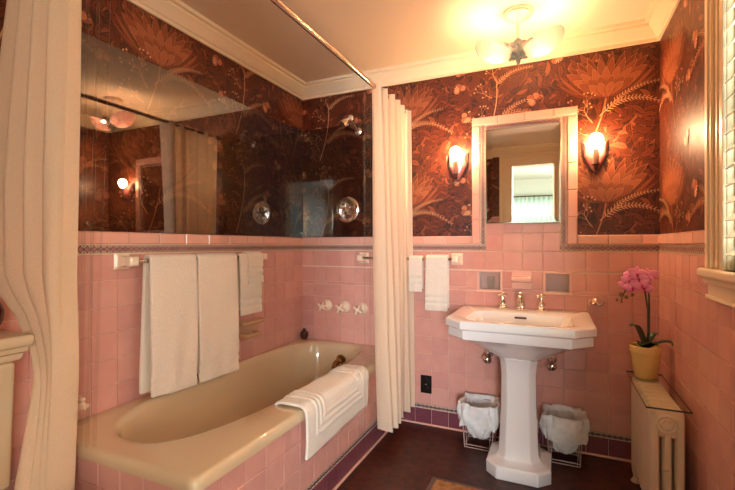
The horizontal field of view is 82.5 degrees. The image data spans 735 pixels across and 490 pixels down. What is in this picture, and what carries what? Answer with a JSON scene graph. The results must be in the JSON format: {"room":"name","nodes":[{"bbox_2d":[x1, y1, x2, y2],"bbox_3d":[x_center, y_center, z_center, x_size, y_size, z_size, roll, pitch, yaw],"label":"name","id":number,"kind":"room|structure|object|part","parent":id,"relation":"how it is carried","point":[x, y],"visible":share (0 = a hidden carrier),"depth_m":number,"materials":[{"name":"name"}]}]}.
{"room":"bathroom","nodes":[
{"label":"bathroom","id":0,"kind":"room"},
{"bbox_2d":[0,0,302,489],"bbox_3d":[-1.082,-0.001,1.881,0.149,2.300,2.660,0,0,24],"label":"wall","id":1,"kind":"structure","parent":0,"point":[175,161],"depth_m":1.97,"materials":[{"name":"tile"}]},
{"bbox_2d":[113,250,266,269],"bbox_3d":[-0.832,0.069,2.157,0.090,0.072,0.932,0,0,24],"label":"towel bar","id":2,"kind":"object","parent":1,"relation":"attached to","point":[121,261],"visible":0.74,"depth_m":1.75,"materials":[{"name":"beige ceramic"}]},
{"bbox_3d":[-1.009,0.069,1.765,0.090,0.072,0.072,0,0,24],"label":"post","id":3,"kind":"part","parent":2,"relation":"part of","materials":[{"name":"beige ceramic"}]},
{"bbox_2d":[139,254,197,397],"bbox_3d":[-0.899,0.360,1.917,0.076,0.636,0.278,0,0,24],"label":"towel","id":4,"kind":"object","parent":2,"relation":"hanging from","point":[168,362],"visible":1,"depth_m":1.88,"materials":[{"name":"white fabric"}]},
{"bbox_2d":[194,253,238,382],"bbox_3d":[-0.781,0.363,2.181,0.072,0.642,0.289,0,0,24],"label":"towel","id":5,"kind":"object","parent":2,"relation":"hanging from","point":[217,275],"visible":0.91,"depth_m":2.15,"materials":[{"name":"white fabric"}]},
{"bbox_2d":[236,253,261,315],"bbox_3d":[-0.681,0.221,2.410,0.055,0.346,0.186,0,0,24],"label":"towel","id":6,"kind":"object","parent":2,"relation":"hanging from","point":[249,295],"visible":0.78,"depth_m":2.36,"materials":[{"name":"white fabric"}]},
{"bbox_2d":[241,251,263,283],"bbox_3d":[-0.672,0.127,2.437,0.073,0.184,0.127,0,0,24],"label":"washcloth","id":7,"kind":"object","parent":6,"relation":"on","point":[255,258],"visible":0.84,"depth_m":2.42,"materials":[{"name":"white fabric"}]},
{"bbox_3d":[-0.655,0.069,2.549,0.090,0.072,0.072,0,0,24],"label":"post","id":8,"kind":"part","parent":2,"relation":"part of","materials":[{"name":"beige ceramic"}]},
{"bbox_2d":[85,99,302,236],"bbox_3d":[-0.802,-0.443,2.313,0.014,0.770,1.618,0,0,24],"label":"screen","id":9,"kind":"object","parent":1,"relation":"attached to","point":[217,100],"visible":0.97,"depth_m":2.28,"materials":[{"name":"clear glass"}]},
{"bbox_2d":[126,0,305,99],"bbox_3d":[-0.987,-1.103,1.838,0.078,0.095,2.660,0,0,24],"label":"trim","id":10,"kind":"structure","parent":1,"relation":"attached to","point":[175,13],"depth_m":2.26,"materials":[{"name":"beige paint"}]},
{"bbox_2d":[239,317,263,339],"bbox_3d":[-0.689,0.496,2.499,0.072,0.105,0.203,0,0,24],"label":"soap dish","id":11,"kind":"object","parent":1,"relation":"attached to","point":[248,328],"visible":0.9,"depth_m":2.48,"materials":[{"name":"brown ceramic"}]},
{"bbox_2d":[270,0,409,110],"bbox_3d":[-0.471,-0.856,2.062,0.827,0.064,1.818,0,0,24],"label":"shower rod","id":12,"kind":"object","parent":1,"relation":"attached to","point":[280,4],"visible":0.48,"depth_m":1.73,"materials":[{"name":"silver metal"}]},
{"bbox_2d":[0,0,81,489],"bbox_3d":[-1.068,0.106,1.338,0.224,1.955,0.288,0,0,-43],"label":"shower curtain","id":13,"kind":"object","parent":12,"relation":"hanging from","point":[40,52],"visible":1,"depth_m":1.31,"materials":[{"name":"white fabric"}]},
{"bbox_2d":[79,4,110,425],"bbox_3d":[-0.862,-0.100,1.320,0.128,1.485,0.033,0,0,24],"label":"curtain liner","id":14,"kind":"object","parent":12,"relation":"hanging from","point":[110,4],"visible":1,"depth_m":1.33,"materials":[{"name":"clear plastic"}]},
{"bbox_2d":[372,82,414,432],"bbox_3d":[0.161,0.083,2.470,0.108,1.912,0.522,0,0,25],"label":"shower curtain","id":15,"kind":"object","parent":12,"relation":"hanging from","point":[394,332],"visible":1,"depth_m":2.38,"materials":[{"name":"white fabric"}]},
{"bbox_2d":[180,0,651,81],"bbox_3d":[-0.028,-1.201,1.405,2.483,0.100,2.960,0,0,24],"label":"ceiling","id":16,"kind":"structure","parent":0,"point":[371,34],"depth_m":2.19,"materials":[{"name":"beige paint"}]},
{"bbox_2d":[475,4,564,65],"bbox_3d":[0.743,-1.018,2.067,0.417,0.266,0.163,0,0,24],"label":"ceiling light","id":17,"kind":"object","parent":16,"relation":"hanging from","point":[543,43],"visible":1,"depth_m":2.04,"materials":[{"name":"white glass"}]},
{"bbox_3d":[0.638,-0.974,2.115,0.186,0.114,0.163,0,0,24],"label":"lamp shade","id":18,"kind":"part","parent":17,"relation":"part of","materials":[{"name":"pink glass"}]},
{"bbox_3d":[0.743,-1.044,2.067,0.026,0.095,0.026,0,0,24],"label":"stem","id":19,"kind":"part","parent":17,"relation":"part of","materials":[{"name":"beige paint"}]},
{"bbox_3d":[0.848,-0.974,2.020,0.186,0.114,0.163,0,0,24],"label":"lamp shade","id":20,"kind":"part","parent":17,"relation":"part of","materials":[{"name":"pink glass"}]},
{"bbox_2d":[302,41,659,459],"bbox_3d":[0.546,-0.001,2.678,2.463,2.300,0.149,0,0,24],"label":"wall","id":21,"kind":"structure","parent":0,"point":[608,226],"depth_m":2.48,"materials":[{"name":"tile"}]},
{"bbox_2d":[317,300,331,310],"bbox_3d":[-0.305,0.427,2.932,0.080,0.080,0.097,0,0,24],"label":"tap","id":22,"kind":"object","parent":21,"relation":"attached to","point":[326,305],"visible":1,"depth_m":2.94,"materials":[{"name":"beige ceramic"}]},
{"bbox_3d":[-0.320,0.427,2.900,0.066,0.066,0.028,0,0,24],"label":"cross handle","id":23,"kind":"part","parent":22,"relation":"part of","materials":[{"name":"beige ceramic"}]},
{"bbox_2d":[335,301,349,312],"bbox_3d":[-0.176,0.429,2.873,0.080,0.080,0.097,0,0,24],"label":"tap","id":24,"kind":"object","parent":21,"relation":"attached to","point":[344,306],"visible":1,"depth_m":2.89,"materials":[{"name":"beige ceramic"}]},
{"bbox_3d":[-0.190,0.429,2.842,0.066,0.066,0.028,0,0,24],"label":"cross handle","id":25,"kind":"part","parent":24,"relation":"part of","materials":[{"name":"beige ceramic"}]},
{"bbox_2d":[339,115,361,134],"bbox_3d":[-0.112,-0.806,2.788,0.066,0.112,0.196,0,0,37],"label":"shower","id":26,"kind":"object","parent":21,"relation":"attached to","point":[343,123],"visible":1,"depth_m":2.75,"materials":[{"name":"silver metal"}]},
{"bbox_2d":[353,303,367,314],"bbox_3d":[-0.053,0.433,2.818,0.080,0.080,0.097,0,0,24],"label":"tap","id":27,"kind":"object","parent":21,"relation":"attached to","point":[362,308],"visible":1,"depth_m":2.83,"materials":[{"name":"beige ceramic"}]},
{"bbox_3d":[-0.067,0.433,2.787,0.066,0.066,0.028,0,0,24],"label":"cross handle","id":28,"kind":"part","parent":27,"relation":"part of","materials":[{"name":"beige ceramic"}]},
{"bbox_2d":[357,252,462,264],"bbox_3d":[0.251,0.087,2.692,0.707,0.072,0.078,0,0,24],"label":"towel bar","id":29,"kind":"object","parent":21,"relation":"attached to","point":[363,257],"visible":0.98,"depth_m":2.60,"materials":[{"name":"beige ceramic"}]},
{"bbox_3d":[-0.039,0.087,2.822,0.072,0.072,0.078,0,0,24],"label":"post","id":30,"kind":"part","parent":29,"relation":"part of","materials":[{"name":"beige ceramic"}]},
{"bbox_2d":[409,255,423,291],"bbox_3d":[0.307,0.179,2.638,0.084,0.226,0.050,0,0,24],"label":"towel","id":31,"kind":"object","parent":29,"relation":"hanging from","point":[416,264],"visible":0.99,"depth_m":2.62,"materials":[{"name":"white fabric"}]},
{"bbox_2d":[425,255,448,311],"bbox_3d":[0.429,0.231,2.581,0.141,0.342,0.065,0,0,24],"label":"towel","id":32,"kind":"object","parent":29,"relation":"hanging from","point":[437,266],"visible":1,"depth_m":2.56,"materials":[{"name":"white fabric"}]},
{"bbox_3d":[0.540,0.087,2.561,0.072,0.072,0.078,0,0,24],"label":"post","id":33,"kind":"part","parent":29,"relation":"part of","materials":[{"name":"beige ceramic"}]},
{"bbox_2d":[421,375,431,393],"bbox_3d":[0.374,0.889,2.674,0.072,0.114,0.008,0,0,24],"label":"outlet","id":34,"kind":"object","parent":21,"relation":"attached to","point":[426,381],"visible":1,"depth_m":2.67,"materials":[{"name":"black plastic"}]},
{"bbox_2d":[423,378,427,390],"bbox_3d":[0.373,0.889,2.671,0.032,0.080,0.002,0,0,24],"label":"socket","id":35,"kind":"object","parent":34,"relation":"attached to","point":[425,380],"depth_m":2.67,"materials":[{"name":"black plastic"}]},
{"bbox_2d":[448,147,467,181],"bbox_3d":[0.539,-0.492,2.550,0.125,0.204,0.102,0,0,24],"label":"wall sconce","id":36,"kind":"object","parent":21,"relation":"attached to","point":[457,164],"visible":1,"depth_m":2.56,"materials":[{"name":"white glass"}]},
{"bbox_3d":[0.533,-0.552,2.535,0.070,0.084,0.070,0,0,24],"label":"bulb","id":37,"kind":"part","parent":36,"relation":"part of","materials":[{"name":"white glass"}]},
{"bbox_2d":[303,19,657,99],"bbox_3d":[0.503,-1.103,2.582,2.183,0.095,0.078,0,0,24],"label":"trim","id":38,"kind":"structure","parent":21,"relation":"attached to","point":[636,32],"depth_m":2.54,"materials":[{"name":"beige paint"}]},
{"bbox_2d":[482,350,493,363],"bbox_3d":[0.730,0.587,2.451,0.101,0.203,0.123,0,0,24],"label":"valve","id":39,"kind":"object","parent":21,"relation":"attached to","point":[486,358],"visible":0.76,"depth_m":2.41,"materials":[{"name":"silver metal"}]},
{"bbox_3d":[0.692,0.661,2.425,0.053,0.054,0.044,0,0,24],"label":"knob","id":40,"kind":"part","parent":39,"relation":"part of","materials":[{"name":"silver metal"}]},
{"bbox_2d":[476,270,502,292],"bbox_3d":[0.745,0.216,2.541,0.155,0.131,0.094,0,0,24],"label":"wall niche","id":41,"kind":"object","parent":21,"relation":"attached to","point":[487,280],"visible":0.96,"depth_m":2.56,"materials":[{"name":"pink ceramic"}]},
{"bbox_2d":[401,419,631,462],"bbox_3d":[0.852,1.143,2.457,1.444,0.012,0.012,0,0,24],"label":"baseboard","id":42,"kind":"structure","parent":21,"relation":"attached to","point":[449,428],"depth_m":2.49,"materials":[{"name":"purple tile"}]},
{"bbox_2d":[511,270,531,289],"bbox_3d":[0.888,0.203,2.415,0.110,0.108,0.058,0,0,24],"label":"soap holder","id":43,"kind":"object","parent":21,"relation":"attached to","point":[519,279],"visible":1,"depth_m":2.42,"materials":[{"name":"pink ceramic"}]},
{"bbox_2d":[486,122,559,223],"bbox_3d":[0.897,-0.410,2.437,0.408,0.562,0.010,0,0,24],"label":"mirror","id":44,"kind":"object","parent":21,"relation":"attached to","point":[523,162],"visible":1,"depth_m":2.43,"materials":[{"name":"silver glass"}]},
{"bbox_2d":[547,356,556,370],"bbox_3d":[0.999,0.587,2.329,0.101,0.203,0.123,0,0,24],"label":"valve","id":45,"kind":"object","parent":21,"relation":"attached to","point":[551,365],"visible":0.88,"depth_m":2.28,"materials":[{"name":"silver metal"}]},
{"bbox_3d":[1.005,0.661,2.284,0.053,0.054,0.044,0,0,24],"label":"knob","id":46,"kind":"part","parent":45,"relation":"part of","materials":[{"name":"silver metal"}]},
{"bbox_2d":[542,271,572,295],"bbox_3d":[1.083,0.215,2.389,0.155,0.131,0.094,0,0,24],"label":"wall niche","id":47,"kind":"object","parent":21,"relation":"attached to","point":[554,283],"visible":0.98,"depth_m":2.41,"materials":[{"name":"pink ceramic"}]},
{"bbox_2d":[582,133,607,172],"bbox_3d":[1.221,-0.492,2.242,0.125,0.204,0.102,0,0,24],"label":"wall sconce","id":48,"kind":"object","parent":21,"relation":"attached to","point":[594,153],"visible":1,"depth_m":2.25,"materials":[{"name":"white glass"}]},
{"bbox_3d":[1.215,-0.552,2.228,0.070,0.084,0.070,0,0,24],"label":"bulb","id":49,"kind":"part","parent":48,"relation":"part of","materials":[{"name":"white glass"}]},
{"bbox_3d":[1.221,-0.415,2.242,0.040,0.042,0.072,0,0,24],"label":"arm","id":50,"kind":"part","parent":48,"relation":"part of","materials":[{"name":"brown metal"}]},
{"bbox_2d":[588,299,604,305],"bbox_3d":[1.236,0.310,2.268,0.081,0.035,0.040,0,0,24],"label":"robe hook","id":51,"kind":"object","parent":21,"relation":"attached to","point":[594,301],"visible":1,"depth_m":2.27,"materials":[{"name":"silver metal"}]},
{"bbox_3d":[-0.125,-0.443,2.895,0.748,0.770,0.014,0,0,24],"label":"screen","id":52,"kind":"object","parent":21,"relation":"attached to","visible":0},
{"bbox_2d":[336,197,358,221],"bbox_3d":[-0.149,-0.245,2.875,0.176,0.176,0.055,0,0,24],"label":"shower valve","id":53,"kind":"object","parent":52,"relation":"attached to","point":[347,209],"visible":1,"depth_m":2.88,"materials":[{"name":"silver metal"}]},
{"bbox_3d":[-0.152,-0.248,2.868,0.090,0.086,0.040,0,0,24],"label":"handle","id":54,"kind":"part","parent":53,"relation":"part of","materials":[{"name":"silver metal"}]},
{"bbox_2d":[337,421,641,489],"bbox_3d":[-0.028,1.199,1.405,2.483,0.100,2.960,0,0,24],"label":"floor","id":55,"kind":"structure","parent":0,"point":[406,458],"depth_m":2.16,"materials":[{"name":"brown tile"}]},
{"bbox_2d":[0,329,34,489],"bbox_3d":[-1.002,0.711,0.992,0.722,0.877,0.537,0,0,24],"label":"toilet","id":56,"kind":"object","parent":55,"relation":"on","point":[13,344],"visible":1,"depth_m":1.26,"materials":[{"name":"beige ceramic"}]},
{"bbox_2d":[0,302,4,324],"bbox_3d":[-1.152,0.203,1.240,0.120,0.138,0.120,0,0,24],"label":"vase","id":57,"kind":"object","parent":56,"relation":"on","point":[2,310],"visible":1,"depth_m":1.26,"materials":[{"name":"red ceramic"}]},
{"bbox_3d":[-1.248,0.551,1.103,0.181,0.395,0.464,0,0,24],"label":"tank","id":58,"kind":"part","parent":56,"relation":"part of","materials":[{"name":"beige ceramic"}]},
{"bbox_3d":[-1.236,0.312,1.097,0.210,0.081,0.537,0,0,24],"label":"tank lid","id":59,"kind":"part","parent":56,"relation":"part of","materials":[{"name":"beige ceramic"}]},
{"bbox_2d":[75,338,387,489],"bbox_3d":[-0.484,0.911,2.126,0.751,0.476,1.713,0,0,24],"label":"bathtub","id":60,"kind":"object","parent":55,"relation":"on","point":[227,431],"visible":0.66,"depth_m":1.71,"materials":[{"name":"beige ceramic"}]},
{"bbox_2d":[78,397,89,409],"bbox_3d":[-1.081,0.625,1.584,0.052,0.096,0.052,0,0,24],"label":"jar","id":61,"kind":"object","parent":60,"relation":"on","point":[82,405],"visible":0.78,"depth_m":1.57,"materials":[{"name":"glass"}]},
{"bbox_2d":[300,328,307,338],"bbox_3d":[-0.455,0.635,3.007,0.062,0.074,0.056,0,0,24],"label":"bottle","id":62,"kind":"object","parent":60,"relation":"on","point":[303,334],"visible":1,"depth_m":2.99,"materials":[{"name":"black glass"}]},
{"bbox_2d":[274,364,368,459],"bbox_3d":[-0.203,0.757,2.007,0.200,0.224,0.611,0,0,24],"label":"bath mat","id":63,"kind":"object","parent":60,"relation":"hanging from","point":[333,399],"visible":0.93,"depth_m":1.90,"materials":[{"name":"white fabric"}]},
{"bbox_3d":[-0.197,0.780,2.788,0.072,0.083,0.119,0,0,24],"label":"spout","id":64,"kind":"part","parent":60,"relation":"part of","materials":[{"name":"gold metal"}]},
{"bbox_2d":[426,477,487,489],"bbox_3d":[0.556,1.143,1.666,0.756,0.011,0.535,0,0,24],"label":"rug","id":65,"kind":"object","parent":55,"relation":"on","point":[436,483],"visible":1,"depth_m":1.98,"materials":[{"name":"beige fabric"}]},
{"bbox_2d":[457,392,500,451],"bbox_3d":[0.648,1.016,2.413,0.241,0.258,0.228,0,0,24],"label":"waste bin","id":66,"kind":"object","parent":55,"relation":"on","point":[480,413],"visible":0.94,"depth_m":2.35,"materials":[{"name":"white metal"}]},
{"bbox_2d":[446,292,596,487],"bbox_3d":[0.787,0.707,2.169,0.674,0.885,0.586,0,0,24],"label":"pedestal sink","id":67,"kind":"object","parent":55,"relation":"on","point":[520,336],"visible":1,"depth_m":2.06,"materials":[{"name":"white ceramic"}]},
{"bbox_2d":[498,292,507,308],"bbox_3d":[0.777,0.318,2.408,0.056,0.092,0.056,0,0,24],"label":"tap","id":68,"kind":"object","parent":67,"relation":"on","point":[502,303],"depth_m":2.40,"materials":[{"name":"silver metal"}]},
{"bbox_3d":[0.855,0.314,2.343,0.062,0.100,0.117,0,0,24],"label":"spout","id":69,"kind":"part","parent":67,"relation":"part of","materials":[{"name":"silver metal"}]},
{"bbox_2d":[446,305,596,361],"bbox_3d":[0.787,0.469,2.169,0.674,0.210,0.586,0,0,24],"label":"basin","id":70,"kind":"object","parent":67,"relation":"in","point":[519,333],"depth_m":1.99,"materials":[{"name":"white ceramic"}]},
{"bbox_2d":[536,294,546,310],"bbox_3d":[0.965,0.318,2.324,0.056,0.092,0.056,0,0,24],"label":"tap","id":71,"kind":"object","parent":67,"relation":"on","point":[541,305],"depth_m":2.31,"materials":[{"name":"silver metal"}]},
{"bbox_2d":[539,403,589,467],"bbox_3d":[1.051,1.016,2.241,0.242,0.258,0.217,0,0,24],"label":"waste bin","id":72,"kind":"object","parent":55,"relation":"on","point":[567,427],"visible":0.97,"depth_m":2.19,"materials":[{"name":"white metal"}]},
{"bbox_3d":[1.053,1.028,2.243,0.178,0.234,0.161,0,0,24],"label":"frame","id":73,"kind":"part","parent":72,"relation":"part of","materials":[{"name":"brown metal"}]},
{"bbox_2d":[631,375,684,489],"bbox_3d":[1.251,0.891,1.821,0.124,0.515,0.477,0,0,24],"label":"radiator","id":74,"kind":"object","parent":55,"relation":"on","point":[657,436],"visible":0.97,"depth_m":1.64,"materials":[{"name":"beige metal"}]},
{"bbox_2d":[626,371,692,413],"bbox_3d":[1.252,0.629,1.827,0.147,0.007,0.505,0,0,24],"label":"glass shelf","id":75,"kind":"object","parent":74,"relation":"on","point":[690,412],"visible":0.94,"depth_m":1.64,"materials":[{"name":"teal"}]},
{"bbox_2d":[616,266,672,379],"bbox_3d":[1.294,0.361,1.984,0.219,0.528,0.146,0,0,6],"label":"potted orchid","id":76,"kind":"object","parent":75,"relation":"on","point":[645,354],"visible":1,"depth_m":1.95,"materials":[{"name":"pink plant"}]},
{"bbox_3d":[1.230,0.185,1.987,0.023,0.060,0.081,0,0,-28],"label":"flower","id":77,"kind":"part","parent":76,"relation":"part of","materials":[{"name":"pink plant"}]},
{"bbox_3d":[1.238,0.160,1.976,0.076,0.054,0.023,0,0,43],"label":"flower","id":78,"kind":"part","parent":76,"relation":"part of","materials":[{"name":"pink plant"}]},
{"bbox_3d":[1.243,0.196,1.963,0.077,0.063,0.022,0,0,42],"label":"flower","id":79,"kind":"part","parent":76,"relation":"part of","materials":[{"name":"pink plant"}]},
{"bbox_3d":[1.272,0.334,1.996,0.123,0.334,0.017,0,0,15],"label":"stem","id":80,"kind":"part","parent":76,"relation":"part of","materials":[{"name":"green plant"}]},
{"bbox_3d":[1.259,0.129,1.957,0.081,0.064,0.024,0,0,21],"label":"flower","id":81,"kind":"part","parent":76,"relation":"part of","materials":[{"name":"pink plant"}]},
{"bbox_3d":[1.261,0.151,1.946,0.076,0.063,0.020,0,0,19],"label":"flower","id":82,"kind":"part","parent":76,"relation":"part of","materials":[{"name":"pink plant"}]},
{"bbox_3d":[1.264,0.185,1.937,0.071,0.058,0.022,0,0,16],"label":"flower","id":83,"kind":"part","parent":76,"relation":"part of","materials":[{"name":"pink plant"}]},
{"bbox_3d":[1.319,0.550,1.988,0.132,0.151,0.132,0,0,24],"label":"pot","id":84,"kind":"part","parent":76,"relation":"part of","materials":[{"name":"yellow ceramic"}]},
{"bbox_3d":[1.286,0.194,1.940,0.068,0.058,0.021,0,0,39],"label":"flower","id":85,"kind":"part","parent":76,"relation":"part of","materials":[{"name":"pink plant"}]},
{"bbox_3d":[1.331,0.328,1.980,0.011,0.346,0.027,0,0,-4],"label":"stem","id":86,"kind":"part","parent":76,"relation":"part of","materials":[{"name":"green plant"}]},
{"bbox_3d":[1.294,0.152,1.946,0.022,0.058,0.072,0,0,-30],"label":"flower","id":87,"kind":"part","parent":76,"relation":"part of","materials":[{"name":"pink plant"}]},
{"bbox_3d":[1.311,0.141,1.951,0.081,0.068,0.025,0,0,44],"label":"flower","id":88,"kind":"part","parent":76,"relation":"part of","materials":[{"name":"pink plant"}]},
{"bbox_2d":[658,0,734,489],"bbox_3d":[1.027,-0.001,0.930,0.149,2.300,2.660,0,0,24],"label":"wall","id":89,"kind":"structure","parent":0,"point":[699,365],"depth_m":1.66,"materials":[{"name":"tile"}]},
{"bbox_2d":[645,0,679,40],"bbox_3d":[0.932,-1.103,0.973,0.078,0.095,2.660,0,0,24],"label":"trim","id":90,"kind":"structure","parent":89,"relation":"attached to","point":[660,13],"depth_m":2.00,"materials":[{"name":"beige paint"}]},
{"bbox_2d":[697,0,734,307],"bbox_3d":[0.978,-0.435,0.870,0.189,1.232,1.190,0,0,24],"label":"window","id":91,"kind":"structure","parent":89,"relation":"in","point":[717,273],"depth_m":1.29,"materials":[{"name":"beige paint"}]},
{"bbox_3d":[0.978,0.093,0.870,0.189,0.032,1.190,0,0,24],"label":"sill","id":92,"kind":"part","parent":91,"relation":"part of","materials":[{"name":"beige paint"}]},
{"bbox_3d":[0.986,-0.487,0.875,0.180,1.128,1.105,0,0,24],"label":"casing","id":93,"kind":"part","parent":91,"relation":"part of","materials":[{"name":"beige paint"}]},
{"bbox_2d":[725,1,734,255],"bbox_3d":[0.935,-0.433,0.900,0.056,0.930,0.769,0,0,24],"label":"blind","id":94,"kind":"object","parent":91,"relation":"attached to","point":[732,217],"visible":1,"depth_m":1.23,"materials":[{"name":"white paint"}]}
]}

